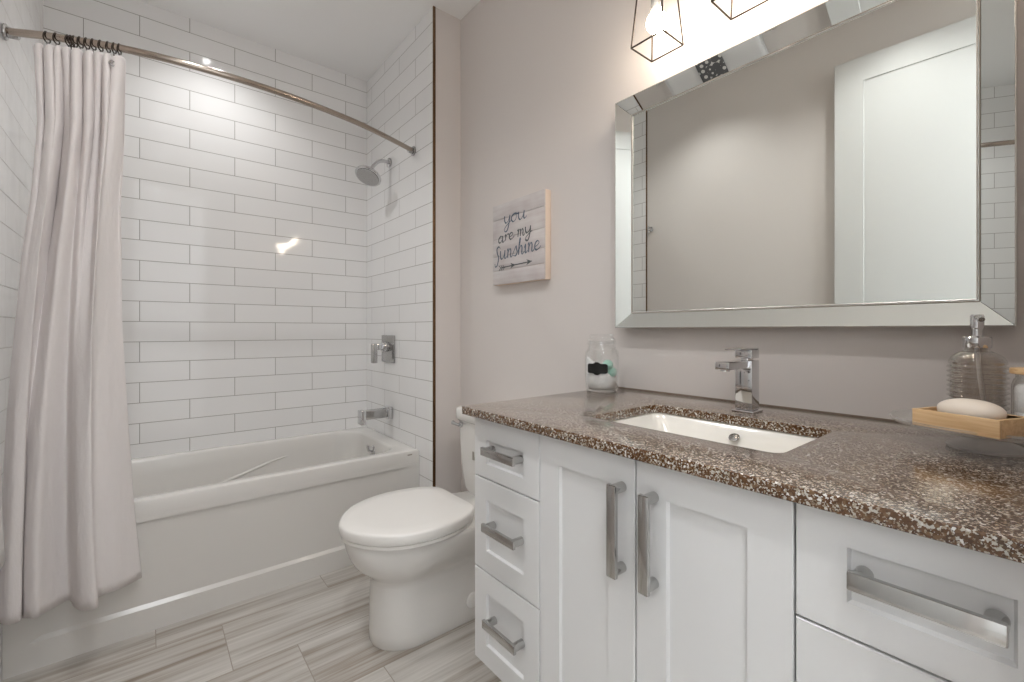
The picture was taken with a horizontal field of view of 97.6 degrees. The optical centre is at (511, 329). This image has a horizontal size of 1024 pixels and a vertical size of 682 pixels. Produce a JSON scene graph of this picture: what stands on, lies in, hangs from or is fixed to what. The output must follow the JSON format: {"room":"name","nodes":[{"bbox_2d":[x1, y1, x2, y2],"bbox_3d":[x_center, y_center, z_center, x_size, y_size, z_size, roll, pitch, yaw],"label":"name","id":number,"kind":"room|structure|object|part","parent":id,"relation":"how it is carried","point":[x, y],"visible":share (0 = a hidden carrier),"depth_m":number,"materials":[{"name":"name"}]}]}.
{"room":"bathroom","nodes":[
{"label":"bathroom","id":0,"kind":"room"},
{"bbox_2d":[0,0,42,681],"bbox_3d":[-1.935,-0.263,1.662,0.154,2.855,0.960,0,0,-39],"label":"wall","id":1,"kind":"structure","parent":0,"point":[18,109],"depth_m":1.61,"materials":[{"name":"white tile"}]},
{"bbox_2d":[1,23,415,155],"bbox_3d":[-1.070,-1.000,1.939,1.545,0.052,0.226,0,0,-41],"label":"curtain rod","id":2,"kind":"object","parent":1,"relation":"attached to","point":[7,32],"visible":1,"depth_m":1.69,"materials":[{"name":"silver metal"}]},
{"bbox_2d":[42,31,50,44],"bbox_3d":[-1.582,-0.987,1.525,0.007,0.056,0.036,0,0,-15],"label":"curtain ring","id":3,"kind":"object","parent":2,"relation":"hanging from","point":[44,31],"visible":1,"depth_m":1.52,"materials":[{"name":"brown metal"}]},
{"bbox_2d":[52,32,59,45],"bbox_3d":[-1.557,-0.987,1.533,0.007,0.056,0.036,0,0,-17],"label":"curtain ring","id":4,"kind":"object","parent":2,"relation":"hanging from","point":[54,33],"visible":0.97,"depth_m":1.52,"materials":[{"name":"brown metal"}]},
{"bbox_2d":[0,43,141,624],"bbox_3d":[-1.490,-0.021,1.516,0.354,1.895,0.161,0,0,-34],"label":"shower curtain","id":5,"kind":"object","parent":2,"relation":"hanging from","point":[70,531],"visible":1,"depth_m":1.51,"materials":[{"name":"white fabric"}]},
{"bbox_2d":[67,35,74,49],"bbox_3d":[-1.518,-0.987,1.545,0.007,0.056,0.036,0,0,-17],"label":"curtain ring","id":6,"kind":"object","parent":2,"relation":"hanging from","point":[71,46],"visible":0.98,"depth_m":1.54,"materials":[{"name":"brown metal"}]},
{"bbox_2d":[83,37,89,49],"bbox_3d":[-1.477,-0.987,1.558,0.007,0.056,0.036,0,0,-18],"label":"curtain ring","id":7,"kind":"object","parent":2,"relation":"hanging from","point":[85,37],"visible":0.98,"depth_m":1.55,"materials":[{"name":"brown metal"}]},
{"bbox_2d":[90,38,96,53],"bbox_3d":[-1.460,-0.987,1.564,0.007,0.056,0.036,0,0,-19],"label":"curtain ring","id":8,"kind":"object","parent":2,"relation":"hanging from","point":[95,49],"visible":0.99,"depth_m":1.56,"materials":[{"name":"brown metal"}]},
{"bbox_2d":[111,42,116,55],"bbox_3d":[-1.406,-0.987,1.584,0.007,0.056,0.036,0,0,-23],"label":"curtain ring","id":9,"kind":"object","parent":2,"relation":"hanging from","point":[112,42],"visible":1,"depth_m":1.57,"materials":[{"name":"brown metal"}]},
{"bbox_2d":[43,0,366,458],"bbox_3d":[-1.547,-0.263,2.692,2.055,2.855,0.150,0,0,-39],"label":"wall","id":10,"kind":"structure","parent":0,"point":[244,207],"depth_m":2.56,"materials":[{"name":"white tile"}]},
{"bbox_2d":[1,565,501,681],"bbox_3d":[-0.192,1.215,0.553,3.600,0.100,5.300,0,0,-39],"label":"floor","id":11,"kind":"structure","parent":0,"point":[316,629],"depth_m":1.64,"materials":[{"name":"tile"}]},
{"bbox_2d":[2,427,418,679],"bbox_3d":[-1.341,0.909,2.269,1.531,0.512,0.762,0,0,-39],"label":"bathtub","id":12,"kind":"object","parent":11,"relation":"on","point":[223,526],"visible":0.78,"depth_m":1.97,"materials":[{"name":"white ceramic"}]},
{"bbox_2d":[339,403,482,650],"bbox_3d":[-0.303,0.762,1.843,0.790,0.806,0.451,0,0,-39],"label":"toilet","id":13,"kind":"object","parent":11,"relation":"on","point":[415,547],"visible":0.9,"depth_m":1.66,"materials":[{"name":"white ceramic"}]},
{"bbox_3d":[-0.420,0.749,1.748,0.472,0.016,0.435,0,0,-39],"label":"seat","id":14,"kind":"part","parent":13,"relation":"part of","materials":[{"name":"white plastic"}]},
{"bbox_3d":[-0.421,0.718,1.748,0.487,0.045,0.451,0,0,-39],"label":"lid","id":15,"kind":"part","parent":13,"relation":"part of","materials":[{"name":"white plastic"}]},
{"bbox_3d":[-0.343,0.961,1.811,0.648,0.408,0.402,0,0,-39],"label":"bowl","id":16,"kind":"part","parent":13,"relation":"part of","materials":[{"name":"white ceramic"}]},
{"bbox_3d":[-0.255,0.439,2.089,0.028,0.027,0.062,0,0,-39],"label":"flush lever","id":17,"kind":"part","parent":13,"relation":"part of","materials":[{"name":"silver metal"}]},
{"bbox_3d":[-0.072,0.589,2.031,0.186,0.338,0.364,0,0,-39],"label":"tank","id":18,"kind":"part","parent":13,"relation":"part of","materials":[{"name":"white ceramic"}]},
{"bbox_3d":[-0.076,0.390,2.029,0.203,0.061,0.382,0,0,-39],"label":"tank lid","id":19,"kind":"part","parent":13,"relation":"part of","materials":[{"name":"white ceramic"}]},
{"bbox_2d":[139,0,479,80],"bbox_3d":[-0.192,-1.740,0.553,3.600,0.100,5.300,0,0,-39],"label":"ceiling","id":20,"kind":"structure","parent":0,"point":[354,38],"depth_m":2.46,"materials":[{"name":"white paint"}]},
{"bbox_2d":[367,7,460,492],"bbox_3d":[-0.576,-0.263,2.795,0.318,2.855,0.916,0,0,-39],"label":"wall","id":21,"kind":"structure","parent":0,"point":[400,91],"depth_m":2.47,"materials":[{"name":"white tile"}]},
{"bbox_2d":[355,158,391,186],"bbox_3d":[-0.825,-0.962,2.680,0.214,0.186,0.154,0,0,-39],"label":"shower","id":22,"kind":"object","parent":21,"relation":"attached to","point":[367,175],"visible":1,"depth_m":2.66,"materials":[{"name":"silver metal"}]},
{"bbox_3d":[-0.803,-0.994,2.715,0.128,0.092,0.022,0,0,-39],"label":"shower arm","id":23,"kind":"part","parent":22,"relation":"part of","materials":[{"name":"silver metal"}]},
{"bbox_2d":[358,406,392,424],"bbox_3d":[-0.818,0.511,2.686,0.195,0.088,0.068,0,0,-39],"label":"tub spout","id":24,"kind":"object","parent":21,"relation":"attached to","point":[386,412],"visible":1,"depth_m":2.66,"materials":[{"name":"silver metal"}]},
{"bbox_3d":[-0.820,0.502,2.684,0.130,0.050,0.056,0,0,-39],"label":"arm","id":25,"kind":"part","parent":24,"relation":"part of","materials":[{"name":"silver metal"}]},
{"bbox_2d":[371,335,394,362],"bbox_3d":[-0.802,0.117,2.735,0.110,0.167,0.184,0,0,-39],"label":"shower valve","id":26,"kind":"object","parent":21,"relation":"attached to","point":[387,346],"visible":1,"depth_m":2.72,"materials":[{"name":"grey metal"}]},
{"bbox_3d":[-0.833,0.141,2.709,0.030,0.117,0.032,0,0,-39],"label":"lever","id":27,"kind":"part","parent":26,"relation":"part of","materials":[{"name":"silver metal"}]},
{"bbox_3d":[-0.763,0.115,2.766,0.010,0.164,0.184,0,0,-39],"label":"plate","id":28,"kind":"part","parent":26,"relation":"part of","materials":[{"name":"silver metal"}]},
{"bbox_2d":[433,6,435,486],"bbox_3d":[-0.407,-0.263,2.342,0.015,2.855,0.006,0,0,-39],"label":"trim","id":29,"kind":"structure","parent":21,"relation":"attached to","point":[434,7],"depth_m":2.34,"materials":[{"name":"brown metal"}]},
{"bbox_2d":[461,0,1023,491],"bbox_3d":[0.483,-0.263,1.626,0.150,2.855,2.234,0,0,-39],"label":"wall","id":30,"kind":"structure","parent":0,"point":[542,81],"depth_m":1.73,"materials":[{"name":"white paint"}]},
{"bbox_2d":[493,189,550,285],"bbox_3d":[0.035,-0.403,2.026,0.039,0.378,0.360,0,0,-39],"label":"wall sign","id":31,"kind":"object","parent":30,"relation":"attached to","point":[522,225],"visible":1,"depth_m":1.98,"materials":[{"name":"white wood"}]},
{"bbox_2d":[630,0,683,62],"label":"vanity light","id":32,"kind":"object","parent":30,"relation":"attached to","point":[657,21],"depth_m":1.36,"materials":[{"name":"brown metal"}]},
{"bbox_2d":[651,0,660,11],"bbox_3d":[0.443,-1.055,1.369,0.037,0.160,0.037,0,0,-39],"label":"socket","id":33,"kind":"object","parent":32,"relation":"attached to","point":[655,4],"depth_m":1.35,"materials":[{"name":"silver metal"}]},
{"bbox_3d":[0.443,-0.944,1.369,0.064,0.076,0.064,0,0,-39],"label":"bulb","id":34,"kind":"part","parent":32,"relation":"part of","materials":[{"name":"white glass"}]},
{"bbox_2d":[711,0,768,20],"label":"vanity light","id":35,"kind":"object","parent":30,"relation":"attached to","point":[730,18],"depth_m":1.22,"materials":[{"name":"brown metal"}]},
{"bbox_2d":[475,418,1023,681],"bbox_3d":[0.459,0.558,1.004,0.669,0.650,1.040,0,0,-39],"label":"vanity cabinet","id":36,"kind":"object","parent":30,"relation":"attached to","point":[592,565],"visible":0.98,"depth_m":0.73,"materials":[{"name":"white paint"}]},
{"bbox_3d":[-0.027,0.307,1.099,0.035,0.021,0.130,0,0,-39],"label":"handle","id":37,"kind":"part","parent":36,"relation":"part of","materials":[{"name":"silver metal"}]},
{"bbox_3d":[-0.025,0.500,1.097,0.035,0.021,0.129,0,0,-39],"label":"handle","id":38,"kind":"part","parent":36,"relation":"part of","materials":[{"name":"silver metal"}]},
{"bbox_3d":[-0.023,0.743,1.095,0.035,0.021,0.128,0,0,-39],"label":"handle","id":39,"kind":"part","parent":36,"relation":"part of","materials":[{"name":"silver metal"}]},
{"bbox_3d":[-0.013,0.760,1.125,0.018,0.245,0.258,0,0,-39],"label":"drawer","id":40,"kind":"part","parent":36,"relation":"part of","materials":[{"name":"white paint"}]},
{"bbox_3d":[-0.013,0.513,1.125,0.018,0.242,0.258,0,0,-39],"label":"drawer","id":41,"kind":"part","parent":36,"relation":"part of","materials":[{"name":"white paint"}]},
{"bbox_3d":[-0.013,0.311,1.125,0.018,0.157,0.258,0,0,-39],"label":"drawer","id":42,"kind":"part","parent":36,"relation":"part of","materials":[{"name":"white paint"}]},
{"bbox_3d":[0.151,0.557,0.923,0.018,0.650,0.255,0,0,-39],"label":"door","id":43,"kind":"part","parent":36,"relation":"part of","materials":[{"name":"white paint"}]},
{"bbox_3d":[0.193,0.368,0.829,0.035,0.170,0.021,0,0,-39],"label":"handle","id":44,"kind":"part","parent":36,"relation":"part of","materials":[{"name":"silver metal"}]},
{"bbox_3d":[0.236,0.368,0.776,0.035,0.170,0.021,0,0,-39],"label":"handle","id":45,"kind":"part","parent":36,"relation":"part of","materials":[{"name":"silver metal"}]},
{"bbox_3d":[0.314,0.557,0.723,0.018,0.650,0.256,0,0,-39],"label":"door","id":46,"kind":"part","parent":36,"relation":"part of","materials":[{"name":"white paint"}]},
{"bbox_2d":[462,387,1023,563],"bbox_3d":[0.456,0.219,1.018,0.656,0.022,1.074,0,0,-39],"label":"countertop","id":47,"kind":"structure","parent":36,"relation":"on","point":[895,475],"depth_m":0.72,"materials":[{"name":"brown stone"}]},
{"bbox_2d":[585,334,618,392],"bbox_3d":[0.307,0.111,1.535,0.117,0.195,0.116,0,0,-39],"label":"glass jar","id":48,"kind":"object","parent":47,"relation":"on","point":[596,368],"visible":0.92,"depth_m":1.50,"materials":[{"name":"clear glass"}]},
{"bbox_2d":[586,356,616,389],"bbox_3d":[0.307,0.145,1.536,0.105,0.108,0.105,0,0,-39],"label":"heap","id":49,"kind":"object","parent":48,"relation":"in","point":[601,381],"visible":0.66,"depth_m":1.49,"materials":[{"name":"white"}]},
{"bbox_2d":[603,360,612,369],"bbox_3d":[0.323,0.118,1.514,0.035,0.035,0.035,0,0,-39],"label":"ball","id":50,"kind":"object","parent":49,"relation":"on","point":[609,363],"visible":0.72,"depth_m":1.50,"materials":[{"name":"green"}]},
{"bbox_2d":[608,367,616,376],"bbox_3d":[0.341,0.142,1.517,0.030,0.031,0.030,0,0,-7],"label":"ball","id":51,"kind":"object","parent":49,"relation":"on","point":[612,372],"visible":0.91,"depth_m":1.51,"materials":[{"name":"green"}]},
{"bbox_3d":[0.307,0.030,1.536,0.098,0.034,0.098,0,0,-39],"label":"jar lid","id":52,"kind":"part","parent":48,"relation":"part of","materials":[{"name":"clear glass"}]},
{"bbox_2d":[613,413,816,452],"bbox_3d":[0.426,0.294,1.005,0.343,0.127,0.482,0,0,-39],"label":"sink","id":53,"kind":"object","parent":47,"relation":"in","point":[742,436],"visible":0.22,"depth_m":1.10,"materials":[{"name":"white ceramic"}]},
{"bbox_2d":[715,347,762,413],"bbox_3d":[0.560,0.127,1.112,0.164,0.162,0.054,0,0,-39],"label":"faucet","id":54,"kind":"object","parent":47,"relation":"on","point":[746,369],"visible":1,"depth_m":1.12,"materials":[{"name":"silver metal"}]},
{"bbox_3d":[0.544,0.087,1.099,0.122,0.022,0.034,0,0,-39],"label":"spout","id":55,"kind":"part","parent":54,"relation":"part of","materials":[{"name":"silver metal"}]},
{"bbox_3d":[0.578,0.061,1.127,0.102,0.032,0.042,0,0,-39],"label":"lever","id":56,"kind":"part","parent":54,"relation":"part of","materials":[{"name":"silver metal"}]},
{"bbox_2d":[889,410,1023,456],"bbox_3d":[0.823,0.183,0.779,0.258,0.049,0.258,0,0,-39],"label":"cake stand","id":57,"kind":"object","parent":47,"relation":"on","point":[907,420],"visible":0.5,"depth_m":0.76,"materials":[{"name":"clear glass"}]},
{"bbox_2d":[912,406,1023,438],"bbox_3d":[0.753,0.150,0.739,0.082,0.028,0.114,0,0,-18],"label":"soap dish","id":58,"kind":"object","parent":57,"relation":"on","point":[1013,425],"visible":0.94,"depth_m":0.71,"materials":[{"name":"brown wood"}]},
{"bbox_2d":[937,398,1006,419],"bbox_3d":[0.751,0.133,0.734,0.054,0.040,0.084,0,0,-18],"label":"soap bar","id":59,"kind":"object","parent":58,"relation":"in","point":[962,406],"visible":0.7,"depth_m":0.72,"materials":[{"name":"beige"}]},
{"bbox_2d":[946,314,1009,413],"bbox_3d":[0.860,0.069,0.829,0.083,0.196,0.083,0,0,-39],"label":"soap dispenser","id":60,"kind":"object","parent":57,"relation":"on","point":[977,341],"visible":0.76,"depth_m":0.82,"materials":[{"name":"clear glass"}]},
{"bbox_2d":[946,348,1009,413],"bbox_3d":[0.860,0.100,0.829,0.083,0.134,0.083,0,0,-39],"label":"bottle","id":61,"kind":"object","parent":60,"relation":"attached to","point":[977,350],"depth_m":0.82,"materials":[{"name":"clear glass"}]},
{"bbox_2d":[1009,367,1023,414],"bbox_3d":[0.886,0.116,0.754,0.068,0.102,0.068,0,0,-39],"label":"lidded jar","id":62,"kind":"object","parent":57,"relation":"on","point":[1013,370],"visible":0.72,"depth_m":0.77,"materials":[{"name":"clear glass"}]},
{"bbox_3d":[0.886,0.070,0.754,0.068,0.010,0.068,0,0,-39],"label":"jar lid","id":63,"kind":"part","parent":62,"relation":"part of","materials":[{"name":"brown wood"}]},
{"bbox_2d":[1014,384,1023,415],"bbox_3d":[0.886,0.125,0.754,0.058,0.070,0.058,0,0,-39],"label":"pads","id":64,"kind":"object","parent":62,"relation":"in","point":[1018,389],"visible":0.8,"depth_m":0.76,"materials":[{"name":"white"}]},
{"bbox_3d":[0.478,0.513,0.520,0.018,0.242,0.260,0,0,-39],"label":"drawer","id":65,"kind":"part","parent":36,"relation":"part of","materials":[{"name":"white paint"}]},
{"bbox_3d":[0.478,0.311,0.520,0.018,0.157,0.260,0,0,-39],"label":"drawer","id":66,"kind":"part","parent":36,"relation":"part of","materials":[{"name":"white paint"}]},
{"bbox_3d":[0.459,0.302,0.502,0.035,0.023,0.132,0,0,-39],"label":"handle","id":67,"kind":"part","parent":36,"relation":"part of","materials":[{"name":"silver metal"}]},
{"bbox_2d":[619,387,896,421],"bbox_3d":[0.712,0.206,1.222,0.005,0.003,1.079,0,0,-39],"label":"trim","id":68,"kind":"structure","parent":30,"relation":"attached to","point":[619,387],"depth_m":1.20,"materials":[{"name":"brown"}]},
{"bbox_2d":[615,0,1016,327],"bbox_3d":[0.677,-0.401,1.226,0.052,0.788,0.937,0,0,-39],"label":"wall mirror","id":69,"kind":"object","parent":30,"relation":"attached to","point":[841,163],"visible":1,"depth_m":1.10,"materials":[{"name":"silver metal"}]},
{"bbox_3d":[0.389,-0.401,1.564,0.057,0.784,0.004,0,0,22],"label":"border panel","id":70,"kind":"part","parent":69,"relation":"part of","materials":[{"name":"silver metal"}]},
{"bbox_3d":[0.669,-0.769,1.220,0.031,0.050,0.933,0,0,-39],"label":"border panel","id":71,"kind":"part","parent":69,"relation":"part of","materials":[{"name":"silver metal"}]},
{"bbox_3d":[0.669,-0.033,1.220,0.031,0.049,0.933,0,0,-39],"label":"border panel","id":72,"kind":"part","parent":69,"relation":"part of","materials":[{"name":"silver metal"}]},
{"bbox_3d":[0.948,-0.401,0.876,0.004,0.784,0.057,0,0,-10],"label":"border panel","id":73,"kind":"part","parent":69,"relation":"part of","materials":[{"name":"silver metal"}]},
{"bbox_3d":[-0.943,-0.262,0.439,0.150,2.855,2.190,0,0,-39],"label":"wall","id":74,"kind":"structure","parent":0,"visible":0},
{"bbox_3d":[-1.160,-0.060,0.881,0.071,0.050,0.800,0,0,-39],"label":"towel bar","id":75,"kind":"object","parent":74,"relation":"attached to","visible":0},
{"bbox_2d":[0,462,5,570],"bbox_3d":[-1.136,0.261,0.907,0.053,0.679,0.634,0,0,-39],"label":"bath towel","id":76,"kind":"object","parent":75,"relation":"hanging from","point":[2,541],"visible":1,"depth_m":1.14,"materials":[{"name":"white fabric"}]}
]}

